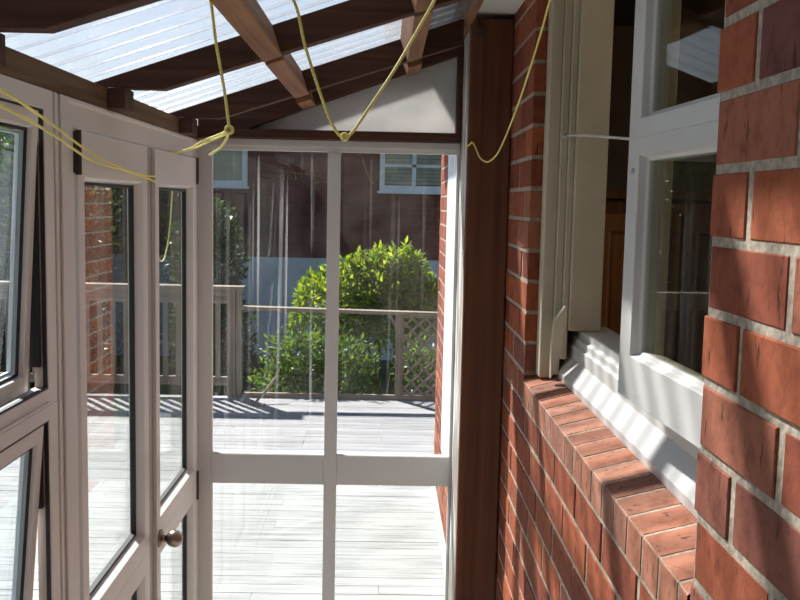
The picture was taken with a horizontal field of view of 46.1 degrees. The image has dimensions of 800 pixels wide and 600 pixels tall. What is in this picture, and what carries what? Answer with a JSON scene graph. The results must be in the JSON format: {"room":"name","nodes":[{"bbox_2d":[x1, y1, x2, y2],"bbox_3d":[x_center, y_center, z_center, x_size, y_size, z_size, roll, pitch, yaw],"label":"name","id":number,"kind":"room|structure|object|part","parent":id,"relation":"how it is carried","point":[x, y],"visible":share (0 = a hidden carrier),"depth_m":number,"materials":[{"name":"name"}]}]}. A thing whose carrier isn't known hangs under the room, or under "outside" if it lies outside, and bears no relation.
{"room":"sunroom","nodes":[
{"label":"sunroom","id":0,"kind":"room"},
{"bbox_2d":[5,0,468,112],"bbox_3d":[-0.280,-0.575,1.249,1.140,0.409,4.310,1,6,-1],"label":"roof panel","id":1,"kind":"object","parent":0,"point":[346,47],"depth_m":2.21,"materials":[{"name":"plastic"}]},
{"bbox_2d":[434,155,447,542],"bbox_3d":[0.389,0.147,4.761,0.256,2.450,2.570,1,6,-1],"label":"wall","id":2,"kind":"structure","parent":0,"point":[442,491],"depth_m":5.63,"materials":[{"name":"red brick"}]},
{"bbox_2d":[199,138,459,599],"bbox_3d":[-0.269,0.462,3.431,0.918,2.060,0.062,1,6,-1],"label":"window","id":3,"kind":"structure","parent":2,"relation":"in","point":[330,468],"depth_m":3.41,"materials":[{"name":"white wood"}]},
{"bbox_2d":[198,40,463,142],"bbox_3d":[-0.240,-0.749,3.288,0.912,0.376,0.099,1,6,-1],"label":"gable panel","id":4,"kind":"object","parent":3,"relation":"on","point":[425,106],"depth_m":3.28,"materials":[{"name":"white paint"}]},
{"bbox_3d":[-0.163,-0.723,3.284,0.718,0.264,0.006,1,6,-1],"label":"frosted panel","id":5,"kind":"part","parent":4,"relation":"part of","materials":[{"name":"white glass"}]},
{"bbox_2d":[385,2,457,39],"bbox_3d":[0.087,-1.008,2.486,0.258,0.100,6.950,1,6,-1],"label":"trim","id":6,"kind":"structure","parent":2,"relation":"attached to","point":[454,4],"depth_m":3.64,"materials":[{"name":"metal"}]},
{"bbox_2d":[430,486,445,578],"bbox_3d":[0.227,1.312,4.879,0.019,0.098,2.550,1,6,-1],"label":"trim","id":7,"kind":"structure","parent":2,"relation":"attached to","point":[440,532],"depth_m":5.20,"materials":[{"name":"white paint"}]},
{"bbox_2d":[441,155,456,454],"bbox_3d":[0.259,-0.103,4.628,0.020,1.928,0.820,1,6,-1],"label":"trim","id":8,"kind":"structure","parent":2,"relation":"attached to","point":[451,193],"depth_m":4.73,"materials":[{"name":"white wood"}]},
{"bbox_2d":[448,31,469,599],"bbox_3d":[0.223,0.314,3.295,0.054,2.410,0.358,1,6,-1],"label":"trim","id":9,"kind":"structure","parent":2,"relation":"attached to","point":[463,150],"depth_m":3.23,"materials":[{"name":"white wood"}]},
{"bbox_2d":[455,0,483,39],"bbox_3d":[0.226,-0.940,2.495,0.024,0.232,6.950,1,6,-1],"label":"trim","id":10,"kind":"structure","parent":2,"relation":"attached to","point":[473,6],"depth_m":2.88,"materials":[{"name":"brown wood"}]},
{"bbox_2d":[559,330,573,360],"bbox_3d":[0.487,0.243,1.892,0.096,2.850,5.500,1,6,-1],"label":"wall","id":11,"kind":"structure","parent":0,"point":[568,331],"depth_m":2.65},
{"bbox_2d":[495,0,799,599],"bbox_3d":[0.403,0.504,1.295,0.087,2.450,4.260,1,6,-1],"label":"wall","id":12,"kind":"structure","parent":0,"point":[580,517],"depth_m":1.12,"materials":[{"name":"red brick"}]},
{"bbox_2d":[464,0,524,40],"bbox_3d":[0.406,-0.863,2.506,0.338,0.016,6.950,1,6,-1],"label":"soffit","id":13,"kind":"structure","parent":12,"relation":"attached to","point":[489,9],"depth_m":2.90,"materials":[{"name":"white paint"}]},
{"bbox_3d":[0.396,0.319,1.917,0.087,0.086,1.450,1,6,-1],"label":"brick sill","id":14,"kind":"part","parent":12,"relation":"part of","materials":[{"name":"red brick"}]},
{"bbox_2d":[536,0,719,517],"bbox_3d":[0.500,-0.343,1.822,0.192,1.270,1.510,1,6,-1],"label":"window","id":15,"kind":"structure","parent":12,"relation":"in","point":[651,402],"depth_m":1.85,"materials":[{"name":"beige paint"}]},
{"bbox_3d":[0.490,-0.348,1.850,0.172,1.266,1.453,1,6,-1],"label":"frame","id":16,"kind":"part","parent":15,"relation":"part of","materials":[{"name":"beige paint"}]},
{"bbox_3d":[0.513,0.217,1.909,0.142,0.140,1.447,1,6,-1],"label":"sill","id":17,"kind":"part","parent":15,"relation":"part of","materials":[{"name":"white paint"}]},
{"bbox_3d":[0.449,-0.314,1.371,0.042,1.037,0.608,1,6,-4],"label":"casement sash","id":18,"kind":"part","parent":15,"relation":"part of","materials":[{"name":"white paint"}]},
{"bbox_2d":[606,26,723,191],"bbox_3d":[2.014,0.278,1.869,2.900,2.850,5.600,1,6,-1],"label":"wall","id":19,"kind":"structure","parent":0,"point":[699,48],"depth_m":4.44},
{"bbox_2d":[614,0,724,27],"bbox_3d":[1.992,-1.065,1.730,2.798,0.150,5.398,1,6,-1],"label":"ceiling","id":20,"kind":"structure","parent":0,"point":[694,13],"depth_m":4.11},
{"bbox_3d":[-0.153,1.758,1.411,1.130,0.088,4.250,1,6,-1],"label":"floor","id":21,"kind":"structure","parent":0,"visible":0},
{"bbox_2d":[63,95,199,599],"bbox_3d":[-0.704,0.542,2.715,0.112,2.074,1.404,1,6,-1],"label":"door","id":22,"kind":"structure","parent":21,"relation":"on","point":[133,572],"depth_m":2.61,"materials":[{"name":"white wood"}]},
{"bbox_2d":[52,92,70,599],"bbox_3d":[-0.718,0.608,1.985,0.028,2.054,0.056,1,6,-1],"label":"window frame","id":23,"kind":"structure","parent":22,"relation":"attached to","point":[58,108],"depth_m":1.93,"materials":[{"name":"white wood"}]},
{"bbox_2d":[159,191,172,261],"bbox_3d":[-0.778,-0.307,3.123,0.016,0.355,0.232,1,6,3],"label":"cord","id":24,"kind":"object","parent":22,"relation":"hanging from","point":[172,191],"visible":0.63,"depth_m":3.18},
{"bbox_3d":[-0.688,0.718,2.829,0.068,0.054,0.054,1,6,-1],"label":"knob","id":25,"kind":"part","parent":22,"relation":"part of","materials":[{"name":"brown metal"}]},
{"bbox_2d":[454,18,513,599],"bbox_3d":[0.266,0.319,3.141,0.136,2.435,0.115,1,6,-1],"label":"timber post","id":26,"kind":"object","parent":21,"relation":"on","point":[491,54],"visible":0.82,"depth_m":3.05,"materials":[{"name":"brown wood"}]},
{"bbox_2d":[475,21,483,35],"bbox_3d":[0.251,-0.854,2.956,0.029,0.050,0.018,1,6,-1],"label":"hook","id":27,"kind":"object","parent":26,"relation":"attached to","point":[480,27],"visible":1,"depth_m":2.95,"materials":[{"name":"brown metal"}]},
{"bbox_2d":[466,0,550,162],"bbox_3d":[0.321,-0.619,2.509,0.064,0.467,0.992,0,6,-9],"label":"cord","id":28,"kind":"object","parent":26,"relation":"attached to","point":[549,2],"visible":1,"depth_m":2.50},
{"bbox_3d":[1.932,1.744,2.019,2.798,0.100,5.398,1,6,-1],"label":"floor","id":29,"kind":"structure","parent":0,"visible":0},
{"bbox_2d":[600,190,711,373],"bbox_3d":[1.254,0.559,3.575,1.290,1.910,0.520,1,6,-1],"label":"tall cabinet","id":30,"kind":"object","parent":29,"relation":"on","point":[690,241],"visible":0.05,"depth_m":3.26,"materials":[{"name":"brown wood"}]},
{"bbox_3d":[0.801,0.540,3.323,0.295,1.680,0.020,1,6,-1],"label":"door","id":31,"kind":"part","parent":30,"relation":"part of","materials":[{"name":"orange wood"}]},
{"bbox_3d":[1.106,0.546,3.328,0.295,1.680,0.020,1,6,-1],"label":"door","id":32,"kind":"part","parent":30,"relation":"part of","materials":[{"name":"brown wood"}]},
{"bbox_3d":[-0.722,0.809,0.021,0.090,2.055,1.698,1,6,-1],"label":"wall","id":33,"kind":"structure","parent":0,"visible":0},
{"bbox_2d":[0,74,60,599],"bbox_3d":[-0.766,0.655,1.410,0.146,2.035,1.093,1,6,-1],"label":"window","id":34,"kind":"structure","parent":33,"relation":"in","point":[28,418],"depth_m":1.82,"materials":[{"name":"white wood"}]},
{"bbox_3d":[-0.718,-0.040,1.334,0.064,0.550,0.968,1,6,-1],"label":"awning sash","id":35,"kind":"part","parent":34,"relation":"part of","materials":[{"name":"white wood"}]},
{"bbox_3d":[-0.776,0.934,1.434,0.137,1.292,0.968,1,6,-1],"label":"awning sash","id":36,"kind":"part","parent":34,"relation":"part of","materials":[{"name":"white wood"}]},
{"bbox_3d":[-0.713,-0.085,1.824,0.023,0.435,0.008,1,6,-1],"label":"stay arm","id":37,"kind":"part","parent":34,"relation":"part of","materials":[{"name":"silver metal"}]},
{"bbox_3d":[-0.722,0.333,1.867,0.023,0.165,0.009,1,6,-1],"label":"stay arm","id":38,"kind":"part","parent":34,"relation":"part of","materials":[{"name":"black metal"}]},
{"bbox_2d":[0,46,200,139],"bbox_3d":[-0.694,-0.371,1.208,0.042,0.050,4.300,1,6,-1],"label":"beam","id":39,"kind":"structure","parent":33,"relation":"on","point":[20,66],"depth_m":1.95,"materials":[{"name":"brown wood"}]},
{"bbox_2d":[0,33,5,65],"bbox_3d":[-0.656,-0.399,1.477,0.042,0.049,0.080,1,6,-1],"label":"cleat","id":40,"kind":"object","parent":39,"relation":"attached to","point":[2,36],"visible":1,"depth_m":1.50,"materials":[{"name":"brown wood"}]},
{"bbox_2d":[0,89,155,182],"bbox_3d":[-0.626,-0.344,1.815,0.128,0.199,1.745,1,6,-1],"label":"cord","id":41,"kind":"object","parent":39,"relation":"hanging from","point":[114,166],"visible":1,"depth_m":1.70,"materials":[{"name":"yellow fabric"}]},
{"bbox_2d":[0,0,161,33],"bbox_3d":[-0.245,-0.580,1.467,0.936,0.329,0.045,1,6,-1],"label":"rafter","id":42,"kind":"object","parent":39,"relation":"on","point":[16,16],"visible":1,"depth_m":1.46,"materials":[{"name":"brown wood"}]},
{"bbox_2d":[171,0,233,155],"bbox_3d":[-0.484,-0.460,2.221,0.079,0.260,1.459,0,6,-15],"label":"cord","id":43,"kind":"object","parent":42,"relation":"hanging from","point":[229,129],"visible":0.98,"depth_m":1.59,"materials":[{"name":"yellow fabric"}]},
{"bbox_2d":[210,0,281,61],"bbox_3d":[-0.308,-0.569,1.857,0.069,0.089,0.729,1,6,-1],"label":"blocking","id":44,"kind":"object","parent":42,"relation":"attached to","point":[247,17],"visible":1,"depth_m":1.85,"materials":[{"name":"brown wood"}]},
{"bbox_2d":[292,0,435,141],"bbox_3d":[-0.063,-0.456,1.537,0.336,0.387,0.060,1,6,-1],"label":"cord","id":45,"kind":"object","parent":42,"relation":"hanging from","point":[344,136],"visible":1,"depth_m":1.57,"materials":[{"name":"yellow fabric"}]},
{"bbox_2d":[411,0,434,12],"bbox_3d":[0.052,-0.683,1.851,0.069,0.089,0.729,1,6,-1],"label":"blocking","id":46,"kind":"object","parent":42,"relation":"attached to","point":[418,5],"visible":0.96,"depth_m":2.15,"materials":[{"name":"brown wood"}]},
{"bbox_2d":[107,87,133,111],"bbox_3d":[-0.668,-0.479,2.248,0.042,0.049,0.080,1,6,-1],"label":"cleat","id":47,"kind":"object","parent":39,"relation":"attached to","point":[119,99],"visible":1,"depth_m":2.21,"materials":[{"name":"brown wood"}]},
{"bbox_2d":[179,117,196,134],"bbox_3d":[-0.679,-0.558,3.019,0.042,0.049,0.080,1,6,-1],"label":"cleat","id":48,"kind":"object","parent":39,"relation":"attached to","point":[187,125],"visible":1,"depth_m":2.98,"materials":[{"name":"brown wood"}]},
{"bbox_2d":[94,0,462,90],"bbox_3d":[-0.257,-0.660,2.238,0.936,0.329,0.045,1,6,-1],"label":"rafter","id":49,"kind":"object","parent":39,"relation":"on","point":[349,17],"visible":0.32,"depth_m":2.22,"materials":[{"name":"brown wood"}]},
{"bbox_2d":[265,53,308,97],"bbox_3d":[-0.319,-0.649,2.628,0.069,0.089,0.729,1,6,-1],"label":"blocking","id":50,"kind":"object","parent":49,"relation":"attached to","point":[285,68],"visible":0.71,"depth_m":2.56,"materials":[{"name":"brown wood"}]},
{"bbox_2d":[400,10,432,61],"bbox_3d":[0.040,-0.762,2.622,0.069,0.089,0.729,1,6,-1],"label":"blocking","id":51,"kind":"object","parent":49,"relation":"attached to","point":[409,25],"visible":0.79,"depth_m":2.61,"materials":[{"name":"brown wood"}]},
{"bbox_2d":[169,19,463,119],"bbox_3d":[-0.269,-0.739,3.009,0.936,0.329,0.045,1,6,-1],"label":"rafter","id":52,"kind":"object","parent":39,"relation":"on","point":[449,36],"visible":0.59,"depth_m":2.99,"materials":[{"name":"brown wood"}]},
{"bbox_2d":[296,92,315,109],"bbox_3d":[-0.325,-0.696,3.138,0.073,0.101,0.204,1,6,-1],"label":"blocking","id":53,"kind":"object","parent":52,"relation":"attached to","point":[307,101],"visible":0.48,"depth_m":3.08,"materials":[{"name":"brown wood"}]},
{"bbox_2d":[403,59,421,75],"bbox_3d":[0.035,-0.809,3.132,0.073,0.101,0.204,1,6,-1],"label":"blocking","id":54,"kind":"object","parent":52,"relation":"attached to","point":[414,67],"visible":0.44,"depth_m":3.08,"materials":[{"name":"brown wood"}]},
{"label":"outside","id":55,"kind":"structure","parent":0,"visible":0},
{"bbox_2d":[0,355,435,394],"bbox_3d":[-3.729,1.161,12.129,25.000,0.250,36.000,1,6,-1],"label":"ground","id":56,"kind":"structure","parent":55,"point":[99,388],"depth_m":12.05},
{"bbox_2d":[0,127,13,331],"bbox_3d":[-6.602,-0.818,12.868,3.042,4.652,1.406,1,6,-3],"label":"tree","id":57,"kind":"object","parent":56,"relation":"on","point":[7,127],"visible":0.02,"depth_m":12.80,"materials":[{"name":"green plant"}]},
{"bbox_2d":[0,126,124,388],"bbox_3d":[-4.171,-0.364,11.026,1.766,3.726,1.449,2,6,9],"label":"tree","id":58,"kind":"object","parent":56,"relation":"on","point":[93,244],"visible":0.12,"depth_m":10.90,"materials":[{"name":"green plant"}]},
{"bbox_2d":[86,186,180,371],"bbox_3d":[-3.640,-0.336,12.992,2.127,3.947,1.418,1,6,-1],"label":"tree","id":59,"kind":"object","parent":56,"relation":"on","point":[115,270],"visible":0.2,"depth_m":12.69,"materials":[{"name":"green plant"}]},
{"bbox_2d":[160,193,263,395],"bbox_3d":[-2.214,0.047,11.171,1.215,2.793,1.165,1,6,-1],"label":"shrub","id":60,"kind":"object","parent":56,"relation":"on","point":[222,261],"visible":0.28,"depth_m":11.00,"materials":[{"name":"green plant"}]},
{"bbox_2d":[0,109,441,360],"bbox_3d":[-1.768,-1.460,17.493,16.000,3.950,7.850,1,6,-1],"label":"house","id":61,"kind":"structure","parent":56,"relation":"on","point":[279,197],"depth_m":13.93,"materials":[{"name":"brown wood"}]},
{"bbox_2d":[213,150,241,179],"bbox_3d":[-2.891,-2.076,13.811,1.145,0.600,0.009,1,6,-1],"label":"window","id":62,"kind":"structure","parent":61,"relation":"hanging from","point":[227,164],"depth_m":13.82,"materials":[{"name":"clear glass"}]},
{"bbox_2d":[385,154,441,184],"bbox_3d":[0.630,-1.992,13.870,1.690,0.600,0.012,1,6,-1],"label":"blind","id":63,"kind":"object","parent":61,"relation":"hanging from","point":[400,169],"depth_m":13.87,"materials":[{"name":"white plastic"}]},
{"bbox_2d":[246,315,381,393],"bbox_3d":[-0.860,0.770,9.347,1.370,1.247,0.712,1,6,-1],"label":"shrub","id":64,"kind":"object","parent":56,"relation":"on","point":[360,360],"visible":0.79,"depth_m":9.26,"materials":[{"name":"green plant"}]},
{"bbox_2d":[285,236,438,393],"bbox_3d":[-0.371,0.282,10.401,1.811,2.022,1.150,1,6,-1],"label":"shrub","id":65,"kind":"object","parent":56,"relation":"on","point":[368,280],"visible":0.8,"depth_m":10.16,"materials":[{"name":"green plant"}]},
{"bbox_2d":[389,331,436,392],"bbox_3d":[0.235,0.846,9.320,0.700,1.141,0.566,1,6,-1],"label":"shrub","id":66,"kind":"object","parent":56,"relation":"on","point":[431,356],"visible":0.36,"depth_m":9.23,"materials":[{"name":"green plant"}]},
{"bbox_3d":[-3.400,1.536,4.039,7.800,0.273,9.620,1,6,-1],"label":"frame","id":67,"kind":"object","parent":56,"relation":"on","visible":0},
{"bbox_2d":[0,393,444,599],"bbox_3d":[-3.387,1.382,4.062,7.818,0.026,9.696,1,6,-1],"label":"deck","id":68,"kind":"object","parent":67,"relation":"on","point":[268,538],"visible":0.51,"depth_m":5.66,"materials":[{"name":"grey wood"}]},
{"bbox_2d":[0,281,245,397],"bbox_3d":[-3.607,0.351,8.790,4.300,1.050,0.150,1,6,-1],"label":"balustrade","id":69,"kind":"object","parent":68,"relation":"on","point":[231,295],"visible":0.56,"depth_m":8.78,"materials":[{"name":"grey wood"}]},
{"bbox_3d":[-3.695,0.722,8.827,4.140,0.080,0.044,1,6,-1],"label":"rail","id":70,"kind":"part","parent":69,"relation":"part of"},
{"bbox_3d":[-3.678,-0.075,8.745,4.140,0.134,0.044,1,6,-1],"label":"rail","id":71,"kind":"part","parent":69,"relation":"part of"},
{"bbox_3d":[-3.596,-0.156,8.738,4.300,0.030,0.150,1,6,-1],"label":"cap rail","id":72,"kind":"part","parent":69,"relation":"part of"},
{"bbox_3d":[-1.550,0.407,8.826,0.125,1.019,0.090,1,6,-1],"label":"post","id":73,"kind":"part","parent":69,"relation":"part of","materials":[{"name":"grey wood"}]},
{"bbox_2d":[252,376,277,405],"bbox_3d":[-1.237,0.829,8.634,0.126,0.230,0.323,3,6,14],"label":"stick","id":74,"kind":"object","parent":68,"relation":"on","point":[255,403],"visible":1,"depth_m":8.61,"materials":[{"name":"grey wood"}]},
{"bbox_2d":[241,305,437,400],"bbox_3d":[-0.512,0.503,8.852,1.945,0.863,0.120,1,6,-1],"label":"balustrade","id":75,"kind":"object","parent":68,"relation":"on","point":[398,313],"visible":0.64,"depth_m":8.84,"materials":[{"name":"grey wood"}]},
{"bbox_3d":[-0.521,0.910,8.894,1.945,0.043,0.040,1,6,-1],"label":"kick rail","id":76,"kind":"part","parent":75,"relation":"part of","materials":[{"name":"grey wood"}]},
{"bbox_3d":[-0.504,0.103,8.811,1.945,0.060,0.120,1,6,-1],"label":"rail","id":77,"kind":"part","parent":75,"relation":"part of","materials":[{"name":"grey wood"}]},
{"bbox_3d":[-0.017,0.519,8.861,0.050,0.764,0.060,1,6,-1],"label":"post","id":78,"kind":"part","parent":75,"relation":"part of","materials":[{"name":"grey wood"}]},
{"bbox_2d":[400,316,437,395],"bbox_3d":[0.232,0.526,8.859,0.473,0.754,0.021,1,6,-1],"label":"lattice panel","id":79,"kind":"object","parent":75,"relation":"attached to","point":[403,337],"visible":0.7,"depth_m":8.86,"materials":[{"name":"grey wood"}]}
]}

